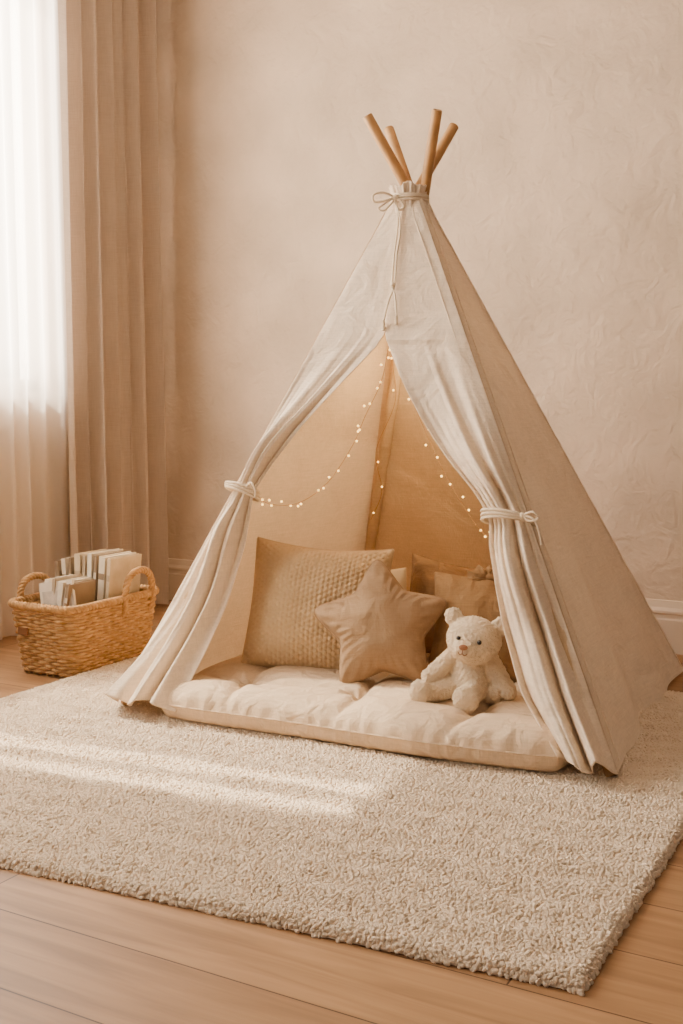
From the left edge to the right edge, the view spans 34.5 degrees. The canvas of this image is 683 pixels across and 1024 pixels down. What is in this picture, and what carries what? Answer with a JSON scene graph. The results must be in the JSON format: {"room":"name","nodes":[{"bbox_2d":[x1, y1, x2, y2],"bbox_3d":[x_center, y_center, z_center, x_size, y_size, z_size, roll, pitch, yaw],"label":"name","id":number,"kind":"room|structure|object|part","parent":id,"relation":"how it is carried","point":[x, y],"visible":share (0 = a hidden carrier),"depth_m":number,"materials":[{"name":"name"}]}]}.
{"room":"children's room","nodes":[
{"label":"children's room","id":0,"kind":"room"},
{"bbox_2d":[0,600,682,1023],"bbox_3d":[0.226,0.777,1.615,5.490,0.100,5.300,3,6,29],"label":"floor","id":1,"kind":"structure","parent":0,"point":[70,953],"depth_m":1.72,"materials":[{"name":"brown wood"}]},
{"bbox_2d":[8,566,158,677],"bbox_3d":[-0.868,0.351,3.746,0.330,0.332,0.495,3,7,32],"label":"wicker basket","id":2,"kind":"object","parent":1,"relation":"on","point":[39,650],"visible":0.89,"depth_m":3.59,"materials":[{"name":"wicker"}]},
{"bbox_2d":[39,548,141,662],"bbox_3d":[-0.884,0.321,3.740,0.251,0.362,0.340,3,6,29],"label":"picture books","id":3,"kind":"object","parent":2,"relation":"in","point":[96,575],"visible":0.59,"depth_m":3.70,"materials":[{"name":"beige paper"}]},
{"bbox_2d":[55,560,61,576],"bbox_3d":[-0.932,0.324,3.870,0.014,0.325,0.162,-3,4,29],"label":"book","id":4,"kind":"object","parent":3,"relation":"on","point":[58,564],"depth_m":3.79,"materials":[{"name":"brown paper"}]},
{"bbox_2d":[45,574,72,582],"bbox_3d":[-0.944,0.361,3.685,0.018,0.290,0.132,8,9,28],"label":"book","id":5,"kind":"object","parent":3,"relation":"on","point":[50,580],"depth_m":3.62,"materials":[{"name":"beige paper"}]},
{"bbox_2d":[52,573,82,594],"bbox_3d":[-0.922,0.359,3.672,0.012,0.297,0.132,10,10,28],"label":"book","id":6,"kind":"object","parent":3,"relation":"on","point":[55,581],"depth_m":3.60,"materials":[{"name":"beige paper"}]},
{"bbox_2d":[61,556,73,575],"bbox_3d":[-0.909,0.320,3.857,0.018,0.335,0.162,0,5,29],"label":"book","id":7,"kind":"object","parent":3,"relation":"on","point":[65,562],"depth_m":3.78,"materials":[{"name":"beige paper"}]},
{"bbox_2d":[68,557,73,574],"bbox_3d":[-0.888,0.319,3.845,0.010,0.340,0.162,2,6,29],"label":"book","id":8,"kind":"object","parent":3,"relation":"on","point":[70,560],"depth_m":3.77,"materials":[{"name":"brown paper"}]},
{"bbox_2d":[82,555,87,576],"bbox_3d":[-0.840,0.317,3.818,0.012,0.350,0.162,5,7,29],"label":"book","id":9,"kind":"object","parent":3,"relation":"on","point":[84,557],"depth_m":3.73,"materials":[{"name":"beige paper"}]},
{"bbox_2d":[74,549,111,573],"bbox_3d":[-0.863,0.313,3.830,0.026,0.355,0.162,4,7,29],"label":"book","id":10,"kind":"object","parent":3,"relation":"on","point":[79,558],"depth_m":3.75,"materials":[{"name":"beige paper"}]},
{"bbox_2d":[87,548,122,578],"bbox_3d":[-0.820,0.313,3.806,0.018,0.360,0.162,6,8,28],"label":"book","id":11,"kind":"object","parent":3,"relation":"on","point":[91,557],"depth_m":3.72,"materials":[{"name":"beige paper"}]},
{"bbox_2d":[0,655,682,995],"bbox_3d":[-0.111,0.596,2.832,1.980,0.021,1.958,3,6,29],"label":"area rug","id":12,"kind":"object","parent":1,"relation":"on","point":[530,876],"visible":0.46,"depth_m":2.23,"materials":[{"name":"carpet"}]},
{"bbox_2d":[162,653,568,771],"bbox_3d":[0.227,0.488,3.247,1.166,0.111,1.109,3,6,25],"label":"mattress","id":13,"kind":"object","parent":12,"relation":"on","point":[378,712],"visible":0.38,"depth_m":2.80,"materials":[{"name":"fabric"}]},
{"bbox_2d":[241,537,393,669],"bbox_3d":[-0.071,0.281,3.224,0.411,0.399,0.237,2,6,19],"label":"knit cushion","id":14,"kind":"object","parent":13,"relation":"on","point":[290,581],"visible":0.7,"depth_m":3.16,"materials":[{"name":"beige fabric"}]},
{"bbox_2d":[314,560,446,682],"bbox_3d":[0.105,0.308,3.050,0.370,0.334,0.174,0,6,5],"label":"cushion","id":15,"kind":"object","parent":13,"relation":"on","point":[383,626],"visible":1,"depth_m":3.00,"materials":[{"name":"fabric"}]},
{"bbox_2d":[391,567,405,589],"bbox_3d":[0.100,0.311,3.455,0.239,0.269,0.118,0,6,4],"label":"cushion","id":16,"kind":"object","parent":13,"relation":"on","point":[399,574],"visible":0.09,"depth_m":3.45,"materials":[{"name":"beige fabric"}]},
{"bbox_2d":[410,553,492,652],"bbox_3d":[0.333,0.297,3.327,0.254,0.338,0.260,4,7,36],"label":"cushion","id":17,"kind":"object","parent":13,"relation":"on","point":[422,575],"visible":0.17,"depth_m":3.29,"materials":[{"name":"brown fabric"}]},
{"bbox_2d":[409,607,516,713],"bbox_3d":[0.310,0.375,2.819,0.238,0.250,0.185,-4,7,-33],"label":"teddy bear","id":18,"kind":"object","parent":13,"relation":"on","point":[470,672],"visible":0.96,"depth_m":2.81},
{"bbox_2d":[428,565,516,682],"bbox_3d":[0.417,0.315,3.094,0.343,0.328,0.227,1,6,15],"label":"cushion","id":19,"kind":"object","parent":13,"relation":"on","point":[475,594],"visible":0.27,"depth_m":3.05,"materials":[{"name":"beige fabric"}]},
{"bbox_2d":[105,109,682,776],"bbox_3d":[0.260,-0.301,3.241,1.428,1.742,1.370,3,6,29],"label":"tent","id":20,"kind":"object","parent":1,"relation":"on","point":[588,651],"visible":0.96,"depth_m":3.18,"materials":[{"name":"beige fabric"}]},
{"bbox_3d":[-0.091,-0.207,3.437,0.503,1.486,1.202,4,7,35],"label":"panel","id":21,"kind":"part","parent":20,"relation":"part of","materials":[{"name":"fabric"}]},
{"bbox_2d":[280,345,391,506],"label":"fairy lights","id":22,"kind":"object","parent":20,"relation":"attached to","point":[281,501],"depth_m":3.16,"materials":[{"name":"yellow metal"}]},
{"bbox_2d":[371,461,382,518],"label":"fairy lights","id":23,"kind":"object","parent":20,"relation":"attached to","point":[377,461],"depth_m":3.76,"materials":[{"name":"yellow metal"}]},
{"bbox_2d":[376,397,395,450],"label":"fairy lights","id":24,"kind":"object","parent":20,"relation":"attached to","point":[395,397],"depth_m":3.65,"materials":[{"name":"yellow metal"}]},
{"bbox_2d":[412,402,488,537],"label":"fairy lights","id":25,"kind":"object","parent":20,"relation":"attached to","point":[412,402],"depth_m":2.99,"materials":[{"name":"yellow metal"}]},
{"bbox_3d":[0.465,-0.215,3.589,1.196,1.499,0.579,3,6,29],"label":"panel","id":26,"kind":"part","parent":20,"relation":"part of","materials":[{"name":"fabric"}]},
{"bbox_3d":[0.587,-0.183,3.174,0.777,1.486,1.190,3,6,29],"label":"panel","id":27,"kind":"part","parent":20,"relation":"part of","materials":[{"name":"fabric"}]},
{"bbox_2d":[156,0,682,600],"bbox_3d":[1.475,-0.884,3.716,5.490,2.800,0.150,3,6,29],"label":"wall","id":28,"kind":"structure","parent":0,"point":[557,190],"depth_m":4.17,"materials":[{"name":"paint"}]},
{"bbox_2d":[0,0,168,639],"bbox_3d":[-1.372,-0.860,3.707,0.148,2.730,2.570,3,6,29],"label":"window curtains","id":29,"kind":"object","parent":28,"relation":"attached to","point":[83,450],"visible":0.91,"depth_m":4.31,"materials":[{"name":"fabric"}]},
{"bbox_3d":[-1.418,-0.850,3.720,0.057,2.708,1.446,3,6,29],"label":"sheer panel","id":30,"kind":"part","parent":29,"relation":"part of","materials":[{"name":"white fabric"}]},
{"bbox_2d":[58,0,168,603],"bbox_3d":[-0.936,-0.923,4.462,0.121,2.708,0.556,3,6,29],"label":"drape","id":31,"kind":"object","parent":29,"relation":"hanging from","point":[112,494],"depth_m":4.45,"materials":[{"name":"fabric"}]},
{"bbox_2d":[168,558,682,654],"bbox_3d":[1.499,0.426,3.732,5.340,0.188,0.021,3,6,29],"label":"baseboard","id":32,"kind":"structure","parent":28,"relation":"attached to","point":[668,613],"depth_m":3.92,"materials":[{"name":"paint"}]}
]}

